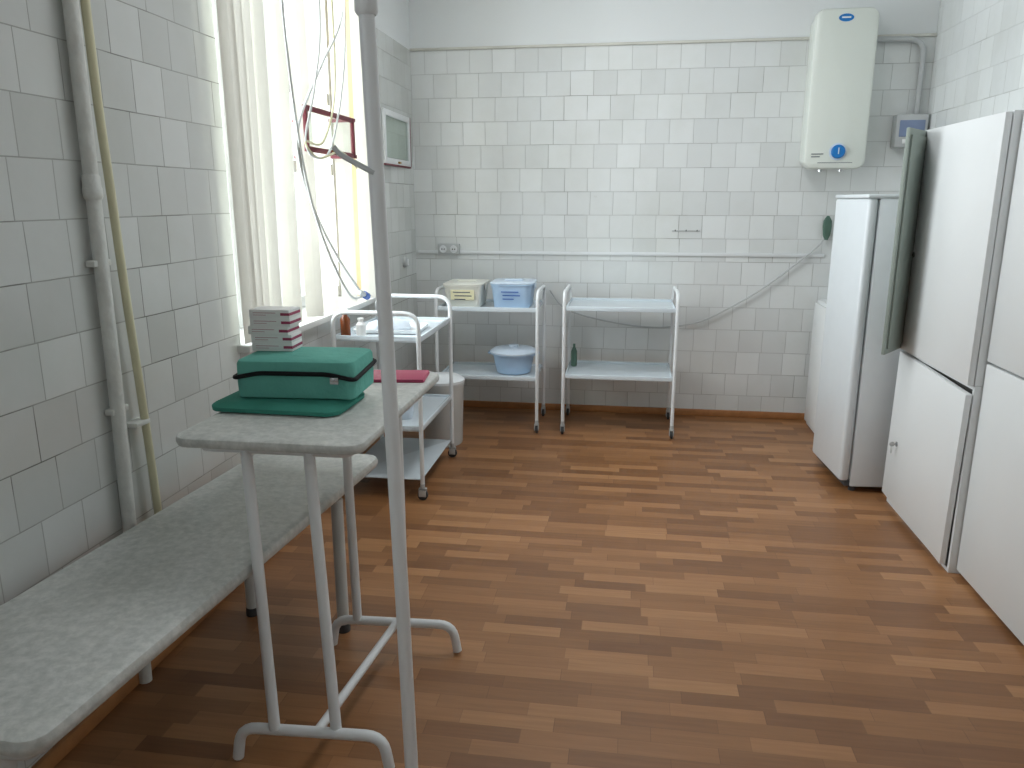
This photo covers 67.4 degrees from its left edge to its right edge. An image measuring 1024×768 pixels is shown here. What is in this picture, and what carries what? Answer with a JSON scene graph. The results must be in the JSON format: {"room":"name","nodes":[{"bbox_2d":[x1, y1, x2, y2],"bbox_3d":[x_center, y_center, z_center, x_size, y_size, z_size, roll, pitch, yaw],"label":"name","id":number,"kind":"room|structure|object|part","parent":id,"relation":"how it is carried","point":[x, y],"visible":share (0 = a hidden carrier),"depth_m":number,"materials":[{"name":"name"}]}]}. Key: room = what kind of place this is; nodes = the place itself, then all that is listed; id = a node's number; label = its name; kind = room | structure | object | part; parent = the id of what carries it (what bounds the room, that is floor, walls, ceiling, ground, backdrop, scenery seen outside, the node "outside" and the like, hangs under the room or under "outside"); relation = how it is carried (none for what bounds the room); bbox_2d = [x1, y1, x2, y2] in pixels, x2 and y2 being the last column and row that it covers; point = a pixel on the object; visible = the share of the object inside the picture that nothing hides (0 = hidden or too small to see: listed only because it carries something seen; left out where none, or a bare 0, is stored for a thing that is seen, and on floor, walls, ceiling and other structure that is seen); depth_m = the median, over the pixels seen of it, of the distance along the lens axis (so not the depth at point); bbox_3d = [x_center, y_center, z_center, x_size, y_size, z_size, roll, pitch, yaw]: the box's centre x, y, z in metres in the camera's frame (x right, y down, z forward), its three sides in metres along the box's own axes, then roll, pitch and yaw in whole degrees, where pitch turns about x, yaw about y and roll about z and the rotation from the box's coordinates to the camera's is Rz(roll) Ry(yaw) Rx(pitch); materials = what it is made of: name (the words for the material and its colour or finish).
{"room":"examination room","nodes":[
{"label":"examination room","id":0,"kind":"room"},
{"bbox_2d":[0,0,417,767],"bbox_3d":[-1.362,-0.528,1.876,0.350,3.050,7.050,2,14,8],"label":"wall","id":1,"kind":"structure","parent":0,"point":[157,59],"depth_m":2.22,"materials":[{"name":"tile"}]},
{"bbox_2d":[62,0,151,683],"bbox_3d":[-1.132,-0.564,2.052,0.050,3.041,0.092,2,14,8],"label":"pipe","id":2,"kind":"object","parent":1,"relation":"attached to","point":[92,190],"visible":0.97,"depth_m":2.10,"materials":[{"name":"grey metal"}]},
{"bbox_2d":[80,0,161,513],"bbox_3d":[-1.123,-0.616,2.136,0.045,2.900,0.085,2,14,8],"label":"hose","id":3,"kind":"object","parent":2,"relation":"attached to","point":[144,420],"visible":0.82,"depth_m":2.17,"materials":[{"name":"beige plastic"}]},
{"bbox_2d":[31,432,384,767],"bbox_3d":[-1.182,0.942,2.191,0.018,0.045,7.030,2,14,8],"label":"baseboard","id":4,"kind":"structure","parent":1,"relation":"attached to","point":[70,740],"depth_m":2.18,"materials":[{"name":"brown wood"}]},
{"bbox_2d":[212,0,360,327],"bbox_3d":[-1.098,-1.236,3.522,0.330,1.840,1.580,2,14,8],"label":"window","id":5,"kind":"structure","parent":1,"relation":"in","point":[323,2],"depth_m":4.10,"materials":[{"name":"paint"}]},
{"bbox_2d":[216,0,375,343],"bbox_3d":[-0.872,-1.261,3.450,0.095,1.899,1.680,2,14,8],"label":"vertical blind","id":6,"kind":"object","parent":5,"relation":"attached to","point":[241,23],"visible":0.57,"depth_m":3.19,"materials":[{"name":"fabric"}]},
{"bbox_2d":[280,0,370,299],"bbox_3d":[-0.802,-1.216,3.357,0.042,1.803,0.833,2,14,7],"label":"cable","id":7,"kind":"object","parent":6,"relation":"hanging from","point":[363,294],"visible":0.94,"depth_m":3.27,"materials":[{"name":"grey plastic"}]},
{"bbox_3d":[-0.791,-1.538,3.267,0.022,1.136,0.570,2,14,8],"label":"cord","id":8,"kind":"part","parent":7,"relation":"part of","materials":[{"name":"white plastic"}]},
{"bbox_3d":[-0.811,-1.236,3.340,0.024,1.755,0.692,2,14,8],"label":"cord","id":9,"kind":"part","parent":7,"relation":"part of","materials":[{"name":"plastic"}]},
{"bbox_3d":[-0.796,-1.538,3.311,0.041,1.155,0.660,2,14,8],"label":"cord","id":10,"kind":"part","parent":7,"relation":"part of","materials":[{"name":"plastic"}]},
{"bbox_2d":[292,104,356,158],"bbox_3d":[-0.954,-1.129,3.470,0.328,0.185,0.594,2,14,8],"label":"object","id":11,"kind":"structure","parent":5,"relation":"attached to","point":[342,118],"depth_m":3.44,"materials":[{"name":"red"}]},
{"bbox_2d":[237,295,375,352],"bbox_3d":[-1.049,-0.325,3.733,0.350,0.030,1.640,2,14,8],"label":"window sill","id":12,"kind":"structure","parent":1,"relation":"attached to","point":[309,322],"depth_m":3.62,"materials":[{"name":"paint"}]},
{"bbox_2d":[381,108,411,168],"bbox_3d":[-0.709,-1.519,4.784,0.026,0.320,0.592,2,14,7],"label":"wall mirror","id":13,"kind":"object","parent":1,"relation":"in","point":[388,161],"depth_m":4.73,"materials":[{"name":"white plastic"}]},
{"bbox_2d":[403,257,408,266],"bbox_3d":[-0.698,-0.804,5.061,0.030,0.070,0.070,2,14,8],"label":"wall switch","id":14,"kind":"object","parent":1,"relation":"attached to","point":[405,259],"visible":1,"depth_m":5.04,"materials":[{"name":"grey plastic"}]},
{"bbox_2d":[54,406,1023,767],"bbox_3d":[0.309,1.062,2.001,3.830,0.100,7.450,2,14,8],"label":"floor","id":15,"kind":"structure","parent":0,"point":[616,591],"depth_m":2.66,"materials":[{"name":"brown wood"}]},
{"bbox_2d":[0,454,377,767],"bbox_3d":[-0.881,0.690,2.193,0.465,0.535,1.600,3,14,12],"label":"couch","id":16,"kind":"object","parent":15,"relation":"on","point":[74,638],"visible":0.81,"depth_m":1.85,"materials":[{"name":"leather"}]},
{"bbox_3d":[-0.929,0.893,1.453,0.046,0.485,0.045,3,14,12],"label":"leg","id":17,"kind":"part","parent":16,"relation":"part of","materials":[{"name":"white metal"}]},
{"bbox_3d":[-0.885,0.488,2.135,0.390,0.032,1.530,3,14,12],"label":"frame","id":18,"kind":"part","parent":16,"relation":"part of","materials":[{"name":"white wood"}]},
{"bbox_3d":[-0.932,0.592,2.708,0.046,0.485,0.045,3,14,12],"label":"leg","id":19,"kind":"part","parent":16,"relation":"part of","materials":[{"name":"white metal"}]},
{"bbox_3d":[-0.582,0.617,2.603,0.046,0.485,0.045,3,14,12],"label":"leg","id":20,"kind":"part","parent":16,"relation":"part of","materials":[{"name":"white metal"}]},
{"bbox_2d":[176,371,461,767],"bbox_3d":[-0.498,0.476,2.362,0.639,0.860,0.944,2,14,8],"label":"table","id":21,"kind":"object","parent":15,"relation":"on","point":[351,432],"visible":0.8,"depth_m":1.99,"materials":[{"name":"plastic"}]},
{"bbox_3d":[-0.652,0.535,1.991,0.029,0.726,0.183,-6,15,-24],"label":"leg","id":22,"kind":"part","parent":21,"relation":"part of","materials":[{"name":"white metal"}]},
{"bbox_3d":[-0.555,0.085,2.321,0.421,0.022,0.761,2,14,8],"label":"frame","id":23,"kind":"part","parent":21,"relation":"part of","materials":[{"name":"white metal"}]},
{"bbox_2d":[212,391,364,416],"bbox_3d":[-0.650,0.044,2.253,0.390,0.030,0.255,2,14,9],"label":"canvas cover","id":24,"kind":"object","parent":21,"relation":"on","point":[233,402],"visible":0.64,"depth_m":2.15,"materials":[{"name":"teal fabric"}]},
{"bbox_2d":[232,347,376,399],"bbox_3d":[-0.608,-0.036,2.279,0.366,0.113,0.258,1,14,5],"label":"bag","id":25,"kind":"object","parent":24,"relation":"on","point":[334,373],"visible":0.96,"depth_m":2.18,"materials":[{"name":"teal fabric"}]},
{"bbox_2d":[252,338,302,350],"bbox_3d":[-0.711,-0.120,2.329,0.124,0.024,0.084,1,14,5],"label":"carton","id":26,"kind":"object","parent":25,"relation":"on","point":[297,344],"visible":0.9,"depth_m":2.29,"materials":[{"name":"white cardboard"}]},
{"bbox_2d":[251,330,301,342],"bbox_3d":[-0.712,-0.144,2.325,0.124,0.024,0.084,1,14,5],"label":"carton","id":27,"kind":"object","parent":26,"relation":"on","point":[293,337],"visible":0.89,"depth_m":2.29,"materials":[{"name":"white cardboard"}]},
{"bbox_2d":[248,323,298,334],"bbox_3d":[-0.718,-0.168,2.317,0.124,0.024,0.084,2,14,8],"label":"carton","id":28,"kind":"object","parent":27,"relation":"on","point":[259,330],"visible":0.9,"depth_m":2.28,"materials":[{"name":"white cardboard"}]},
{"bbox_2d":[250,315,300,326],"bbox_3d":[-0.712,-0.192,2.314,0.124,0.024,0.084,2,14,7],"label":"carton","id":29,"kind":"object","parent":28,"relation":"on","point":[274,322],"visible":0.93,"depth_m":2.27,"materials":[{"name":"white cardboard"}]},
{"bbox_2d":[249,306,299,318],"bbox_3d":[-0.713,-0.216,2.308,0.124,0.024,0.084,2,14,7],"label":"carton","id":30,"kind":"object","parent":29,"relation":"on","point":[286,312],"visible":1,"depth_m":2.27,"materials":[{"name":"white cardboard"}]},
{"bbox_2d":[280,310,299,315],"bbox_3d":[-0.707,-0.216,2.308,0.112,0.008,0.084,2,14,7],"label":"print","id":31,"kind":"object","parent":30,"relation":"on","point":[282,312],"depth_m":2.26},
{"bbox_2d":[260,317,300,323],"bbox_3d":[-0.706,-0.192,2.313,0.112,0.008,0.084,2,14,7],"label":"print","id":32,"kind":"object","parent":29,"relation":"on","point":[294,320],"depth_m":2.27},
{"bbox_2d":[252,326,298,332],"bbox_3d":[-0.712,-0.167,2.317,0.112,0.008,0.084,2,14,8],"label":"print","id":33,"kind":"object","parent":28,"relation":"on","point":[255,329],"depth_m":2.28},
{"bbox_2d":[255,333,301,340],"bbox_3d":[-0.706,-0.144,2.324,0.112,0.008,0.084,1,14,5],"label":"print","id":34,"kind":"object","parent":27,"relation":"on","point":[294,336],"depth_m":2.29},
{"bbox_2d":[284,342,302,348],"bbox_3d":[-0.705,-0.119,2.328,0.112,0.008,0.084,1,14,5],"label":"print","id":35,"kind":"object","parent":26,"relation":"on","point":[295,345],"depth_m":2.29},
{"bbox_3d":[-0.497,-0.008,2.146,0.025,0.020,0.008,1,14,5],"label":"zip pull","id":36,"kind":"part","parent":25,"relation":"part of","materials":[{"name":"silver metal"}]},
{"bbox_3d":[-0.487,0.538,1.977,0.029,0.725,0.162,-6,15,-25],"label":"leg","id":37,"kind":"part","parent":21,"relation":"part of","materials":[{"name":"white metal"}]},
{"bbox_3d":[-0.513,0.425,2.448,0.039,0.720,0.028,2,14,8],"label":"leg","id":38,"kind":"part","parent":21,"relation":"part of","materials":[{"name":"white metal"}]},
{"bbox_2d":[374,370,429,382],"bbox_3d":[-0.386,-0.026,2.591,0.200,0.010,0.151,0,14,2],"label":"document folder","id":39,"kind":"object","parent":21,"relation":"on","point":[402,376],"visible":0.62,"depth_m":2.56,"materials":[{"name":"pink plastic"}]},
{"bbox_3d":[-0.350,0.431,2.424,0.029,0.720,0.028,2,14,8],"label":"leg","id":40,"kind":"part","parent":21,"relation":"part of","materials":[{"name":"white metal"}]},
{"bbox_2d":[332,0,417,767],"bbox_3d":[-0.238,-0.033,1.568,0.363,2.228,0.363,-10,17,-35],"label":"stand","id":41,"kind":"object","parent":15,"relation":"on","point":[366,11],"visible":1,"depth_m":1.57,"materials":[{"name":"grey metal"}]},
{"bbox_2d":[331,294,456,499],"bbox_3d":[-0.600,0.034,4.052,0.471,0.941,0.688,2,14,8],"label":"trolley","id":42,"kind":"object","parent":15,"relation":"on","point":[420,454],"visible":0.64,"depth_m":4.04,"materials":[{"name":"white metal"}]},
{"bbox_2d":[340,309,350,334],"bbox_3d":[-0.808,-0.295,3.724,0.048,0.130,0.047,2,14,8],"label":"medicine bottle","id":43,"kind":"object","parent":42,"relation":"on","point":[345,327],"visible":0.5,"depth_m":3.71,"materials":[{"name":"brown glass"}]},
{"bbox_2d":[356,318,365,335],"bbox_3d":[-0.733,-0.275,3.728,0.048,0.090,0.047,2,14,8],"label":"medicine bottle","id":44,"kind":"object","parent":42,"relation":"on","point":[360,326],"visible":0.88,"depth_m":3.71,"materials":[{"name":"white plastic"}]},
{"bbox_3d":[-0.649,0.074,3.726,0.442,0.866,0.022,2,14,8],"label":"frame","id":45,"kind":"part","parent":42,"relation":"part of","materials":[{"name":"white metal"}]},
{"bbox_2d":[353,322,427,333],"bbox_3d":[-0.614,-0.285,3.915,0.340,0.021,0.260,1,14,5],"label":"tray","id":46,"kind":"object","parent":42,"relation":"on","point":[423,326],"visible":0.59,"depth_m":3.80,"materials":[{"name":"white metal"}]},
{"bbox_2d":[367,318,410,329],"bbox_3d":[-0.626,-0.306,3.901,0.220,0.050,0.170,-3,14,-14],"label":"folded cloth","id":47,"kind":"object","parent":46,"relation":"in","point":[398,324],"visible":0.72,"depth_m":3.85,"materials":[{"name":"white fabric"}]},
{"bbox_2d":[336,316,449,342],"bbox_3d":[-0.600,-0.288,3.975,0.424,0.028,0.644,2,14,8],"label":"shelf","id":48,"kind":"object","parent":42,"relation":"attached to","point":[434,323],"depth_m":3.79,"materials":[{"name":"white metal"}]},
{"bbox_2d":[402,405,413,418],"bbox_3d":[-0.640,0.093,3.968,0.260,0.140,0.190,-1,14,-3],"label":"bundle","id":49,"kind":"object","parent":42,"relation":"on","point":[408,414],"visible":0.17,"depth_m":3.90,"materials":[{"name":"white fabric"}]},
{"bbox_2d":[365,437,450,479],"bbox_3d":[-0.600,0.392,4.138,0.410,0.006,0.650,2,14,8],"label":"shelf","id":50,"kind":"object","parent":42,"relation":"attached to","point":[433,448],"depth_m":4.15,"materials":[{"name":"white metal"}]},
{"bbox_3d":[-0.552,-0.078,4.361,0.442,0.866,0.022,2,14,8],"label":"frame","id":51,"kind":"part","parent":42,"relation":"part of","materials":[{"name":"white metal"}]},
{"bbox_2d":[402,394,450,431],"bbox_3d":[-0.600,0.140,4.077,0.424,0.028,0.644,2,14,8],"label":"shelf","id":52,"kind":"object","parent":42,"relation":"attached to","point":[433,404],"depth_m":4.06,"materials":[{"name":"white metal"}]},
{"bbox_2d":[425,372,464,446],"bbox_3d":[-0.418,0.148,4.675,0.264,0.430,0.263,2,14,8],"label":"waste bin","id":53,"kind":"object","parent":15,"relation":"on","point":[439,427],"visible":0.62,"depth_m":4.59,"materials":[{"name":"white plastic"}]},
{"bbox_3d":[-0.418,-0.039,4.630,0.264,0.045,0.263,2,14,8],"label":"lid","id":54,"kind":"part","parent":53,"relation":"part of","materials":[{"name":"white plastic"}]},
{"bbox_2d":[434,285,545,432],"bbox_3d":[-0.131,-0.187,5.039,0.668,0.911,0.451,2,14,8],"label":"trolley","id":55,"kind":"object","parent":15,"relation":"on","point":[468,370],"visible":0.52,"depth_m":4.88,"materials":[{"name":"white metal"}]},
{"bbox_3d":[-0.447,-0.234,5.076,0.022,0.836,0.422,2,14,8],"label":"frame","id":56,"kind":"part","parent":55,"relation":"part of","materials":[{"name":"white metal"}]},
{"bbox_2d":[443,279,489,306],"bbox_3d":[-0.290,-0.593,4.956,0.264,0.162,0.306,2,14,8],"label":"container","id":57,"kind":"object","parent":55,"relation":"on","point":[460,292],"visible":0.96,"depth_m":4.83,"materials":[{"name":"beige plastic"}]},
{"bbox_3d":[-0.290,-0.661,4.939,0.256,0.022,0.306,2,14,8],"label":"lid","id":58,"kind":"part","parent":57,"relation":"part of","materials":[{"name":"beige plastic"}]},
{"bbox_2d":[438,299,542,312],"bbox_3d":[-0.131,-0.509,4.962,0.624,0.028,0.404,2,14,8],"label":"shelf","id":59,"kind":"object","parent":55,"relation":"attached to","point":[488,306],"depth_m":4.78,"materials":[{"name":"white metal"}]},
{"bbox_2d":[442,361,541,380],"bbox_3d":[-0.131,-0.086,5.063,0.624,0.028,0.404,2,14,8],"label":"shelf","id":60,"kind":"object","parent":55,"relation":"attached to","point":[469,370],"depth_m":5.02,"materials":[{"name":"white metal"}]},
{"bbox_2d":[490,278,536,307],"bbox_3d":[0.011,-0.588,4.911,0.284,0.172,0.296,2,14,8],"label":"container","id":61,"kind":"object","parent":55,"relation":"on","point":[507,292],"visible":0.98,"depth_m":4.79,"materials":[{"name":"blue plastic"}]},
{"bbox_3d":[0.011,-0.660,4.893,0.276,0.023,0.296,2,14,8],"label":"lid","id":62,"kind":"part","parent":61,"relation":"part of","materials":[{"name":"blue plastic"}]},
{"bbox_2d":[488,344,539,374],"bbox_3d":[0.011,-0.171,5.011,0.303,0.184,0.303,-10,17,-35],"label":"basin","id":63,"kind":"object","parent":55,"relation":"on","point":[510,359],"visible":0.85,"depth_m":4.92,"materials":[{"name":"blue plastic"}]},
{"bbox_3d":[0.011,-0.235,4.995,0.304,0.051,0.304,2,14,8],"label":"lid","id":64,"kind":"part","parent":63,"relation":"part of","materials":[{"name":"blue plastic"}]},
{"bbox_3d":[0.186,-0.212,4.984,0.022,0.836,0.422,2,14,8],"label":"frame","id":65,"kind":"part","parent":55,"relation":"part of","materials":[{"name":"white metal"}]},
{"bbox_2d":[560,284,679,438],"bbox_3d":[0.689,-0.164,4.945,0.708,0.911,0.491,2,14,8],"label":"trolley","id":66,"kind":"object","parent":15,"relation":"on","point":[585,369],"visible":0.99,"depth_m":4.88,"materials":[{"name":"white metal"}]},
{"bbox_3d":[0.353,-0.212,4.985,0.022,0.836,0.462,2,14,8],"label":"frame","id":67,"kind":"part","parent":66,"relation":"part of","materials":[{"name":"white metal"}]},
{"bbox_2d":[571,344,576,365],"bbox_3d":[0.410,-0.192,5.069,0.040,0.150,0.039,2,14,8],"label":"bottle","id":68,"kind":"object","parent":66,"relation":"on","point":[573,351],"visible":1,"depth_m":5.06,"materials":[{"name":"green glass"}]},
{"bbox_2d":[565,360,671,381],"bbox_3d":[0.689,-0.088,4.963,0.664,0.028,0.444,2,14,8],"label":"shelf","id":69,"kind":"object","parent":66,"relation":"attached to","point":[585,369],"depth_m":4.93,"materials":[{"name":"white metal"}]},
{"bbox_2d":[566,297,675,312],"bbox_3d":[0.689,-0.501,4.864,0.664,0.028,0.444,2,14,8],"label":"shelf","id":70,"kind":"object","parent":66,"relation":"attached to","point":[574,304],"depth_m":4.83,"materials":[{"name":"white metal"}]},
{"bbox_3d":[1.025,-0.189,4.887,0.022,0.836,0.462,2,14,8],"label":"frame","id":71,"kind":"part","parent":66,"relation":"part of","materials":[{"name":"white metal"}]},
{"bbox_2d":[804,299,826,432],"bbox_3d":[2.076,-0.101,4.856,0.316,0.830,0.300,2,14,8],"label":"base cabinet","id":72,"kind":"object","parent":15,"relation":"on","point":[820,305],"visible":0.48,"depth_m":4.86,"materials":[{"name":"white metal"}]},
{"bbox_2d":[813,194,903,490],"bbox_3d":[1.971,-0.216,3.950,0.587,1.475,0.476,1,14,4],"label":"refrigerator","id":73,"kind":"object","parent":15,"relation":"on","point":[857,383],"visible":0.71,"depth_m":3.81,"materials":[{"name":"white metal"}]},
{"bbox_3d":[1.725,0.454,4.131,0.030,0.028,0.450,1,14,4],"label":"kick plate","id":74,"kind":"part","parent":73,"relation":"part of","materials":[{"name":"white metal"}]},
{"bbox_3d":[1.706,-0.240,3.966,0.050,1.395,0.470,1,14,4],"label":"door","id":75,"kind":"part","parent":73,"relation":"part of","materials":[{"name":"white metal"}]},
{"bbox_3d":[1.971,-0.924,3.780,0.587,0.018,0.476,1,14,4],"label":"panel","id":76,"kind":"part","parent":73,"relation":"part of","materials":[{"name":"white metal"}]},
{"bbox_2d":[882,351,982,573],"bbox_3d":[1.977,0.300,3.322,0.484,0.765,0.766,2,14,8],"label":"base cabinet","id":77,"kind":"object","parent":15,"relation":"on","point":[935,417],"visible":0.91,"depth_m":3.20,"materials":[{"name":"white metal"}]},
{"bbox_3d":[1.821,-0.038,3.265,0.020,0.050,0.761,2,14,8],"label":"rail","id":78,"kind":"part","parent":77,"relation":"part of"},
{"bbox_2d":[957,364,1023,644],"bbox_3d":[1.912,0.435,2.556,0.426,0.860,0.785,2,14,8],"label":"base cabinet","id":79,"kind":"object","parent":15,"relation":"on","point":[991,551],"visible":0.96,"depth_m":2.73,"materials":[{"name":"white metal"}]},
{"bbox_2d":[409,0,940,412],"bbox_3d":[0.870,-1.305,5.116,3.780,3.050,0.200,2,14,8],"label":"wall","id":80,"kind":"structure","parent":0,"point":[617,148],"depth_m":5.01,"materials":[{"name":"tile"}]},
{"bbox_2d":[438,244,459,253],"bbox_3d":[-0.434,-0.928,5.281,0.150,0.070,0.043,2,14,8],"label":"power socket","id":81,"kind":"object","parent":80,"relation":"attached to","point":[442,248],"visible":1,"depth_m":5.27,"materials":[{"name":"grey plastic"}]},
{"bbox_2d":[439,245,446,252],"bbox_3d":[-0.473,-0.926,5.269,0.052,0.051,0.008,2,14,8],"label":"outlet","id":82,"kind":"object","parent":81,"relation":"attached to","point":[442,248],"depth_m":5.27,"materials":[{"name":"white plastic"}]},
{"bbox_2d":[450,245,456,252],"bbox_3d":[-0.400,-0.923,5.258,0.052,0.051,0.008,2,14,8],"label":"outlet","id":83,"kind":"object","parent":81,"relation":"attached to","point":[453,248],"depth_m":5.26,"materials":[{"name":"white plastic"}]},
{"bbox_2d":[418,250,824,257],"bbox_3d":[0.681,-0.872,5.139,2.690,0.023,0.012,2,14,8],"label":"pipe","id":84,"kind":"object","parent":80,"relation":"attached to","point":[419,251],"visible":1,"depth_m":5.11,"materials":[{"name":"white metal"}]},
{"bbox_2d":[463,400,804,419],"bbox_3d":[0.928,0.183,5.351,3.230,0.045,0.018,2,14,8],"label":"baseboard","id":85,"kind":"structure","parent":80,"relation":"attached to","point":[467,403],"depth_m":5.35,"materials":[{"name":"brown wood"}]},
{"bbox_2d":[410,33,936,50],"bbox_3d":[0.928,-2.131,4.795,3.230,0.016,0.018,2,14,8],"label":"ledge","id":86,"kind":"object","parent":80,"relation":"attached to","point":[922,34],"visible":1,"depth_m":4.81,"materials":[{"name":"beige paint"}]},
{"bbox_2d":[672,230,699,231],"bbox_3d":[1.140,-1.004,5.031,0.180,0.013,0.023,2,14,8],"label":"wall hooks","id":87,"kind":"object","parent":80,"relation":"attached to","point":[672,230],"visible":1,"depth_m":5.04,"materials":[{"name":"metal"}]},
{"bbox_2d":[549,238,823,327],"bbox_3d":[1.128,-0.671,5.093,1.768,0.618,0.010,2,14,8],"label":"cable","id":88,"kind":"object","parent":80,"relation":"attached to","point":[820,243],"visible":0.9,"depth_m":5.12,"materials":[{"name":"grey plastic"}]},
{"bbox_2d":[823,216,831,239],"bbox_3d":[2.003,-0.992,4.882,0.055,0.150,0.030,2,14,8],"label":"brush","id":89,"kind":"object","parent":80,"relation":"hanging from","point":[827,223],"visible":1,"depth_m":4.87,"materials":[{"name":"green plastic"}]},
{"bbox_2d":[799,7,879,171],"bbox_3d":[1.959,-1.751,4.620,0.354,0.912,0.231,2,14,8],"label":"water heater","id":90,"kind":"object","parent":80,"relation":"attached to","point":[842,41],"visible":1,"depth_m":4.54,"materials":[{"name":"metal"}]},
{"bbox_2d":[811,154,851,162],"bbox_3d":[1.926,-1.360,4.628,0.240,0.055,0.003,2,14,8],"label":"print","id":91,"kind":"object","parent":90,"relation":"attached to","point":[815,158],"depth_m":4.63},
{"bbox_2d":[877,36,925,113],"bbox_3d":[2.310,-1.858,4.627,0.322,0.449,0.031,2,14,8],"label":"conduit","id":92,"kind":"object","parent":80,"relation":"attached to","point":[919,42],"visible":0.92,"depth_m":4.58,"materials":[{"name":"grey plastic"}]},
{"bbox_2d":[890,114,928,147],"bbox_3d":[2.416,-1.537,4.668,0.180,0.190,0.097,2,14,8],"label":"electrical box","id":93,"kind":"object","parent":80,"relation":"attached to","point":[901,122],"visible":0.6,"depth_m":4.62,"materials":[{"name":"grey plastic"}]},
{"bbox_2d":[927,0,1023,129],"bbox_3d":[2.104,-0.407,1.373,0.200,3.050,7.050,2,14,8],"label":"wall","id":94,"kind":"structure","parent":0,"point":[978,68],"depth_m":4.02,"materials":[{"name":"tile"}]},
{"bbox_2d":[881,110,1023,386],"bbox_3d":[1.926,-0.556,3.132,0.588,0.985,0.780,2,14,8],"label":"upper cabinet","id":95,"kind":"object","parent":94,"relation":"attached to","point":[957,179],"visible":0.97,"depth_m":3.07,"materials":[{"name":"white metal"}]},
{"bbox_3d":[1.758,-0.626,3.429,0.024,0.974,0.260,12,18,41],"label":"door","id":96,"kind":"part","parent":95,"relation":"part of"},
{"bbox_2d":[987,116,1023,377],"bbox_3d":[1.912,-0.447,2.345,0.426,0.950,0.785,2,14,8],"label":"upper cabinet","id":97,"kind":"object","parent":94,"relation":"attached to","point":[1006,348],"visible":1,"depth_m":2.68,"materials":[{"name":"white metal"}]}
]}

